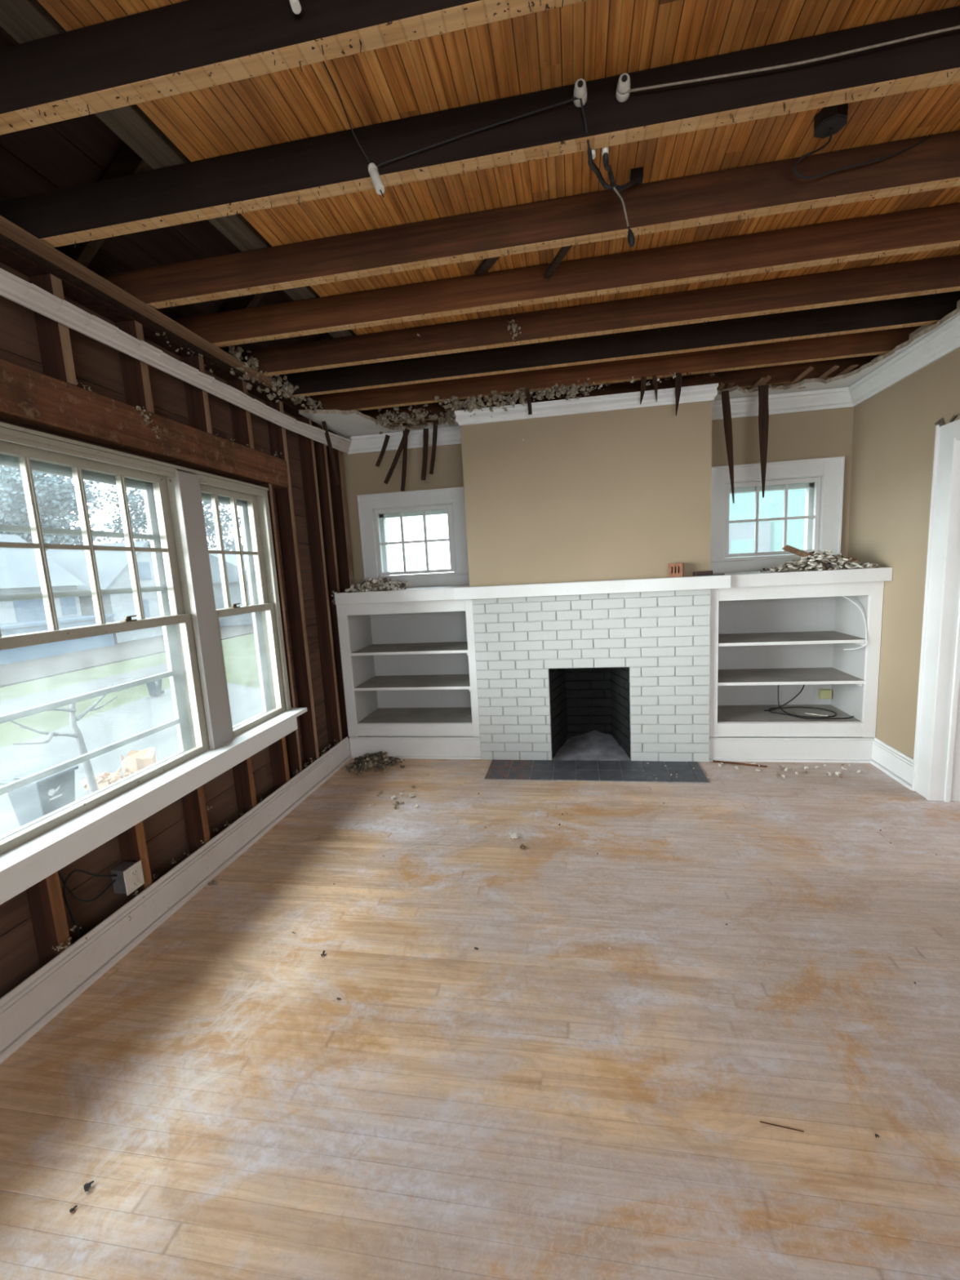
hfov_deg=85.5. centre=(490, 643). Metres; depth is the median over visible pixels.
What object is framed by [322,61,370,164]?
wire
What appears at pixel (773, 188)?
joist
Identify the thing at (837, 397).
crown molding
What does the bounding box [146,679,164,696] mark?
bin
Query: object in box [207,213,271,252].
wall plate
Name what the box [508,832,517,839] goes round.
lump
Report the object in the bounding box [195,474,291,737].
window
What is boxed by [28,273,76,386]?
stud
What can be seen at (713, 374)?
clump
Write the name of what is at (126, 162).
rafter
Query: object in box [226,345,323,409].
clump
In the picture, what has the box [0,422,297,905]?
window
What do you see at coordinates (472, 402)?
clump
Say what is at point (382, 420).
clump
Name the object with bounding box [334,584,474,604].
countertop
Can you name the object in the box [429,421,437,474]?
lath
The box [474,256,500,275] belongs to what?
stick
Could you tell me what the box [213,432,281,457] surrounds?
clump
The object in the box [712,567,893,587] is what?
countertop
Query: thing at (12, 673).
road
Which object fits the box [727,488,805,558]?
window pane
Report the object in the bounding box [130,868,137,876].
receptacle
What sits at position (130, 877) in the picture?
wall outlet
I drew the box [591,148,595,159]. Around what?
tube
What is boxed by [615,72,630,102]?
insulator
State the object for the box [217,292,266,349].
rafter
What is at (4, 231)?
strip
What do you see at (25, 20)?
wall plate
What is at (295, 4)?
tube
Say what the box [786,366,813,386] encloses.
stub
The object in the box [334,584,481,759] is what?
bookcase
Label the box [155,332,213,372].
clump
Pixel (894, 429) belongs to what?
wall
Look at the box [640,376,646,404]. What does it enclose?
hanging lath
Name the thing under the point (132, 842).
stud
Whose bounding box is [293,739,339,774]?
clump
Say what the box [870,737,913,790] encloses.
baseboard
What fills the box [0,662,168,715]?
path
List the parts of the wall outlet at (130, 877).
plate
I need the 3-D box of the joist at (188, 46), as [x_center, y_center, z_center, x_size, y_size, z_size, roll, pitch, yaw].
[0.194,-1.404,1.060,4.090,0.157,0.053,-2,8,10]
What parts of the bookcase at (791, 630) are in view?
panel, shelf, shelf, board, shelf, panel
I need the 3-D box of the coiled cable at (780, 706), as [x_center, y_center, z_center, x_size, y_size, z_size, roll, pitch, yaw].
[2.309,0.375,3.764,0.355,0.283,0.466,-8,9,-29]
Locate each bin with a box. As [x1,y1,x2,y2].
[0,764,78,826]
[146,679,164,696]
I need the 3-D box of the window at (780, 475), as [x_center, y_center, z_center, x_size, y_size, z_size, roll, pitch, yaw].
[2.126,-0.954,3.946,0.926,0.786,0.192,-2,8,10]
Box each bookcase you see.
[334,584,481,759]
[708,567,893,763]
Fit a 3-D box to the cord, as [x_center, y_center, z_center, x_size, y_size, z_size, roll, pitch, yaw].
[0.428,-1.373,1.668,0.069,0.181,0.022,-2,8,10]
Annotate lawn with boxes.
[0,633,260,747]
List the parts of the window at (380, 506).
sash, sill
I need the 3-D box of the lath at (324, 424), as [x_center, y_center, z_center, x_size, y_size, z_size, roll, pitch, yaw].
[-1.177,-1.409,3.823,0.100,0.484,0.015,-2,8,10]
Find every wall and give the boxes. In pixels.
[0,262,328,998]
[342,384,853,737]
[460,400,711,586]
[839,346,959,759]
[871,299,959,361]
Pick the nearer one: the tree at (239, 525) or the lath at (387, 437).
the lath at (387, 437)
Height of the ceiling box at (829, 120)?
0.099 m
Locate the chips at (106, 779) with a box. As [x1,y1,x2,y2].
[80,768,130,791]
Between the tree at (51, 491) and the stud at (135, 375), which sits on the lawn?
the tree at (51, 491)
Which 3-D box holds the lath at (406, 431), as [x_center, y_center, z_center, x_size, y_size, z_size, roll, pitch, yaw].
[-0.711,-1.418,3.940,0.233,0.400,0.018,-2,8,4]
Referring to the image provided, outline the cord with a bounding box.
[613,186,635,246]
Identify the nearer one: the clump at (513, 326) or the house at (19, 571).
the clump at (513, 326)
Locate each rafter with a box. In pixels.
[56,142,151,266]
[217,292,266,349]
[288,332,333,400]
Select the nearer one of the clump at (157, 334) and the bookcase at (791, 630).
the clump at (157, 334)
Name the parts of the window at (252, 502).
sash, storm frame, sash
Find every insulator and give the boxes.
[368,162,384,197]
[573,78,586,106]
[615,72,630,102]
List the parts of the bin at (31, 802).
lid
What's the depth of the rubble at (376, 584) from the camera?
3.94 m
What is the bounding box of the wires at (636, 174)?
[579,97,643,191]
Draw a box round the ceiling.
[36,0,959,335]
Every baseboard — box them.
[0,737,351,1063]
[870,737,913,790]
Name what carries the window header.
attached to the wall at (97, 365)
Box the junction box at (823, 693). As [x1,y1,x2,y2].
[817,688,831,698]
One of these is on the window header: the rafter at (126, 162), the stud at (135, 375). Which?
the stud at (135, 375)
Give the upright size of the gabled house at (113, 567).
6.550 m
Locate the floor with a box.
[0,758,959,1279]
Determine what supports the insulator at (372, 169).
hanging from the wire at (327, 71)
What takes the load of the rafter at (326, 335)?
on the wall plate at (10, 257)
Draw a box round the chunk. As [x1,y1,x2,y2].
[844,555,856,564]
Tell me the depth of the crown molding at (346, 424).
3.63 m
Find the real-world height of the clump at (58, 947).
0.063 m
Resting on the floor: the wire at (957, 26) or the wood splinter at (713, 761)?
the wood splinter at (713, 761)
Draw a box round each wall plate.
[0,0,66,44]
[0,233,333,432]
[94,103,191,169]
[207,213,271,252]
[282,285,319,301]
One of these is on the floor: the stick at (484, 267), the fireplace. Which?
the fireplace
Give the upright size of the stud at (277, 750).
0.538 m
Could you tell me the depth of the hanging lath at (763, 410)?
3.52 m
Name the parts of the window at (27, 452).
sash, sash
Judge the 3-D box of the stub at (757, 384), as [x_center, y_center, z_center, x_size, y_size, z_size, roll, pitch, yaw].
[1.841,-1.790,3.617,0.036,0.007,0.332,-2,8,7]
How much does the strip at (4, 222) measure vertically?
0.007 m
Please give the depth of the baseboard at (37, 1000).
2.15 m
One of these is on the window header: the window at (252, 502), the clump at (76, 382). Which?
the clump at (76, 382)
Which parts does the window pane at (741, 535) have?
window trim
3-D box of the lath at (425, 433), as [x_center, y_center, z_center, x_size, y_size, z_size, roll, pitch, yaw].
[-0.495,-1.424,3.914,0.084,0.373,0.015,-2,8,10]
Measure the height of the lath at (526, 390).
0.162 m
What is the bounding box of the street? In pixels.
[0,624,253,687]
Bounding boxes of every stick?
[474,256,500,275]
[543,245,572,279]
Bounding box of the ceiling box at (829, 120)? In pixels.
[792,102,933,178]
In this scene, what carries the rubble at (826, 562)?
on the bookcase at (791, 630)
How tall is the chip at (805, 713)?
0.004 m
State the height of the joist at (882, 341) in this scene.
0.156 m
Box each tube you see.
[288,0,301,13]
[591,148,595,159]
[601,146,608,155]
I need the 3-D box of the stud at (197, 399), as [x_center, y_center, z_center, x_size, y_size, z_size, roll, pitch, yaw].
[-1.522,-1.281,2.692,0.098,0.376,0.043,-2,8,10]
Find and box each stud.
[26,871,71,968]
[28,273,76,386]
[115,320,154,413]
[117,820,152,902]
[180,355,212,434]
[181,785,210,855]
[226,379,253,448]
[232,756,257,817]
[254,483,302,779]
[265,400,319,768]
[268,736,289,791]
[296,417,342,750]
[311,424,353,745]
[326,431,365,737]
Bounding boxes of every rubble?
[331,576,412,604]
[345,751,405,775]
[759,550,879,572]
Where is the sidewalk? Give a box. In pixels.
[0,682,263,836]
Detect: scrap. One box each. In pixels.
[207,880,217,885]
[696,573,724,576]
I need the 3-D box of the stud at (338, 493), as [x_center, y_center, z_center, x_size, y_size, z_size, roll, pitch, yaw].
[-1.212,-0.440,4.398,0.098,2.555,0.094,-2,8,10]
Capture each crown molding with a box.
[0,267,351,453]
[298,306,959,438]
[347,383,853,453]
[848,315,959,406]
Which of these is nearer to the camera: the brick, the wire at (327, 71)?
the wire at (327, 71)
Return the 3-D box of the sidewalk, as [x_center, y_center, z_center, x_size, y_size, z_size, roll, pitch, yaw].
[-8.407,2.865,7.447,12.800,0.030,23.000,-2,8,10]
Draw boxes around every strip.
[0,215,271,382]
[0,224,292,398]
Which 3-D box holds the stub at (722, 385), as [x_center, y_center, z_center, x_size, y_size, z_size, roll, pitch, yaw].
[1.609,-1.784,3.660,0.036,0.007,0.324,-1,8,12]
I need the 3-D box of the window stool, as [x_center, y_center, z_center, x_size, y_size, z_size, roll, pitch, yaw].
[-1.499,0.647,2.028,0.142,0.024,2.847,-2,8,10]
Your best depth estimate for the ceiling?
1.50 m
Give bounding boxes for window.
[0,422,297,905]
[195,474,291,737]
[356,486,469,587]
[710,456,844,573]
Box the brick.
[668,563,683,577]
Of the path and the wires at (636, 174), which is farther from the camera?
the path
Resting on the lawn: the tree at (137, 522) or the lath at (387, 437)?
the tree at (137, 522)
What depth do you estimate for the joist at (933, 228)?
2.25 m
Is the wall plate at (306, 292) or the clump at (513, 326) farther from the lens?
the clump at (513, 326)
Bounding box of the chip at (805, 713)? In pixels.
[804,712,827,715]
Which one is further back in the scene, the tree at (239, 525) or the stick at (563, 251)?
the tree at (239, 525)
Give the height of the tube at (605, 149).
0.032 m
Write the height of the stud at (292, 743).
2.000 m
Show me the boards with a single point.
(80, 150)
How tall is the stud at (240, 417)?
0.376 m
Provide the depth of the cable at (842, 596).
3.47 m
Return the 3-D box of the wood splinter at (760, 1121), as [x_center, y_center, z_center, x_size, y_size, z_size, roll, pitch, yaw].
[0.745,1.235,1.327,0.101,0.002,0.002,-1,9,16]
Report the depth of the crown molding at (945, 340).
3.01 m
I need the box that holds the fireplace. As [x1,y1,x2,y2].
[471,589,710,761]
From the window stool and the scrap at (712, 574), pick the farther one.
the scrap at (712, 574)
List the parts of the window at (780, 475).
sash, sill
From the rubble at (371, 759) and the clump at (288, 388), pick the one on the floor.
the rubble at (371, 759)
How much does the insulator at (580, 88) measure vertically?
0.037 m
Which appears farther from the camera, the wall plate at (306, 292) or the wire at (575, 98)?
the wall plate at (306, 292)
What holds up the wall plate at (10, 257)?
on the stud at (306, 446)
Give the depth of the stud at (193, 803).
2.58 m
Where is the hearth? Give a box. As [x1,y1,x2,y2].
[484,760,710,783]
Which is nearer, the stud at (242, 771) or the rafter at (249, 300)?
the rafter at (249, 300)
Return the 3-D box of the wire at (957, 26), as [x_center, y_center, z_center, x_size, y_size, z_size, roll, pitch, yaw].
[1.210,-1.497,1.246,1.742,0.027,0.006,-2,8,10]
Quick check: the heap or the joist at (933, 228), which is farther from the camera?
the heap
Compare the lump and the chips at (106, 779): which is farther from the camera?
the chips at (106, 779)
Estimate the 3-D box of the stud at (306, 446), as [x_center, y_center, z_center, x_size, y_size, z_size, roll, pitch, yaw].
[-1.286,-0.371,3.944,0.098,2.555,0.045,-2,8,10]
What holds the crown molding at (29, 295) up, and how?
attached to the wall at (97, 365)
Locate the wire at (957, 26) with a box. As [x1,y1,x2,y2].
[622,25,959,93]
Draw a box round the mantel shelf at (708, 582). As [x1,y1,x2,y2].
[453,574,731,599]
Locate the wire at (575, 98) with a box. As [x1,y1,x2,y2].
[376,97,577,167]
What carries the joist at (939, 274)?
attached to the ceiling
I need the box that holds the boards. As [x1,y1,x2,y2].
[0,26,324,351]
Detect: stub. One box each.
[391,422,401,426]
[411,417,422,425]
[716,382,724,391]
[724,382,734,389]
[748,377,765,389]
[757,375,771,386]
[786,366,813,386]
[818,365,839,378]
[834,364,857,377]
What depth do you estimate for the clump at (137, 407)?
2.28 m
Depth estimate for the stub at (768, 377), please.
3.49 m
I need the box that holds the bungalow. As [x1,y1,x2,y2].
[208,553,253,626]
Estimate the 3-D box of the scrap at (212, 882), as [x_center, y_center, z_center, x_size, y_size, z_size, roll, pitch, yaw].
[-1.347,1.164,2.517,0.036,0.022,0.035,1,9,26]
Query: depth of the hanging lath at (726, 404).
3.56 m
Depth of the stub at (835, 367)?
3.39 m
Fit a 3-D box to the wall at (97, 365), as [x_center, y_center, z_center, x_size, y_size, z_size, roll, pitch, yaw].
[-1.794,0.070,1.225,0.024,2.796,6.998,-2,8,10]
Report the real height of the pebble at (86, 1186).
0.015 m
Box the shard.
[693,570,712,576]
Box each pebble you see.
[69,1204,77,1212]
[83,1180,93,1191]
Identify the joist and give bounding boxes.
[0,0,588,134]
[0,5,959,247]
[101,130,959,309]
[172,202,959,346]
[240,254,959,376]
[271,290,959,397]
[293,325,921,410]
[357,354,879,423]
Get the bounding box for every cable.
[57,869,117,938]
[764,684,853,719]
[841,595,866,649]
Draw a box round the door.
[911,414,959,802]
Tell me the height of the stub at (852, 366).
0.007 m
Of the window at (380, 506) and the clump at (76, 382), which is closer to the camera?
the clump at (76, 382)
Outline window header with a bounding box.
[0,359,288,488]
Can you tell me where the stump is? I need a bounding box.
[120,747,156,777]
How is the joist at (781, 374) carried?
attached to the ceiling
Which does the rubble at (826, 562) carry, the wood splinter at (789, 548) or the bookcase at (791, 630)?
the wood splinter at (789, 548)
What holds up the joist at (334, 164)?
attached to the ceiling
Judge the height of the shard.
0.033 m
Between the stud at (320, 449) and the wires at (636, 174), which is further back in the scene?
the stud at (320, 449)
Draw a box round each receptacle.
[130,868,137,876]
[132,878,139,886]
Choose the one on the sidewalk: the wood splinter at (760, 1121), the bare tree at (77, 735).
the bare tree at (77, 735)
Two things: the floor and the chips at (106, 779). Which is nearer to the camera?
the floor
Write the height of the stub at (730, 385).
0.007 m
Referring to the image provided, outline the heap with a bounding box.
[551,730,631,760]
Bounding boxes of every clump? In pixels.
[52,924,81,951]
[74,379,92,391]
[133,405,159,439]
[133,795,262,895]
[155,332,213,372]
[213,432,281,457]
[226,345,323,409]
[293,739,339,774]
[375,400,466,434]
[434,377,591,417]
[507,319,521,340]
[582,370,716,392]
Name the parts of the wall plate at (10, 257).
lath strip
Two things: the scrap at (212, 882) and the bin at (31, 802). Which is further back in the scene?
the bin at (31, 802)
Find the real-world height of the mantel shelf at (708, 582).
0.087 m
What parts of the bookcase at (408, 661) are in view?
panel, shelf, shelf, shelf, board, panel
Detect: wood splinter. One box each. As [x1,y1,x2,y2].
[712,760,767,767]
[760,1120,804,1132]
[782,544,817,559]
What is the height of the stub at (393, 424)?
0.020 m
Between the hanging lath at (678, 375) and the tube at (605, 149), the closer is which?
the tube at (605, 149)
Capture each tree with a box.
[0,465,111,551]
[9,683,117,793]
[100,484,244,551]
[233,524,244,551]
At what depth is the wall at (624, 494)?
3.58 m
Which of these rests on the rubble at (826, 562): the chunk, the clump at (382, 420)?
the chunk
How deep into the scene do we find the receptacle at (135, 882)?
2.17 m
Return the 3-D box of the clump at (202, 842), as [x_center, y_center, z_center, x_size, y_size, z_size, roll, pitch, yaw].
[-1.434,0.988,2.655,0.034,0.056,0.936,-2,8,10]
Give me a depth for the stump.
9.50 m
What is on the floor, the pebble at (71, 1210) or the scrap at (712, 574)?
the pebble at (71, 1210)
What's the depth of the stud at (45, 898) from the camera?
1.86 m
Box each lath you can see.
[321,421,340,485]
[375,434,390,466]
[383,428,409,484]
[400,430,408,491]
[421,428,428,479]
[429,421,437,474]
[524,388,532,414]
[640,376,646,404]
[652,375,657,402]
[675,373,681,415]
[720,390,734,503]
[758,384,768,497]
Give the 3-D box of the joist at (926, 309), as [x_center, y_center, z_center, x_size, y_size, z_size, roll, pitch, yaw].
[0.520,-1.708,3.055,4.090,0.156,0.051,-2,8,10]
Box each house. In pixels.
[0,533,115,665]
[45,540,163,643]
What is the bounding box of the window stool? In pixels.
[0,707,306,879]
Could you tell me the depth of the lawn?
18.98 m
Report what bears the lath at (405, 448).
hanging from the clump at (382, 420)
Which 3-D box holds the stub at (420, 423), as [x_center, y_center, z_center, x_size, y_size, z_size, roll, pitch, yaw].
[-0.561,-1.726,4.054,0.037,0.007,0.262,-2,8,8]
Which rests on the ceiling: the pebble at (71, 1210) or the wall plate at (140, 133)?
the wall plate at (140, 133)
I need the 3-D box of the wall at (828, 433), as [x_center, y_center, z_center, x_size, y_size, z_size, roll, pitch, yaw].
[0.758,-0.597,4.226,4.130,2.800,0.132,-2,8,10]
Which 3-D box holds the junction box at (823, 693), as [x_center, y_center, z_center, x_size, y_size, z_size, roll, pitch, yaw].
[2.559,0.387,3.969,0.080,0.070,0.038,-2,8,10]
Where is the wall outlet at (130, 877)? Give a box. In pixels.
[111,860,144,895]
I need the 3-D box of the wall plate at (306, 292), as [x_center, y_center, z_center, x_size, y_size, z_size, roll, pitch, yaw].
[-0.878,-1.644,2.406,0.132,0.043,0.105,-2,8,10]
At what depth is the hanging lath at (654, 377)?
3.34 m
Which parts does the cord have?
cord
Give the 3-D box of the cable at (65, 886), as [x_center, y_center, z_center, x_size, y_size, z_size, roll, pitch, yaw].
[-1.566,0.955,2.020,0.018,0.501,0.246,-2,8,10]
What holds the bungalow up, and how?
on the lawn
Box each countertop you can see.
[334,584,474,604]
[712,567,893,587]
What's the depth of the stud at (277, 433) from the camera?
3.55 m

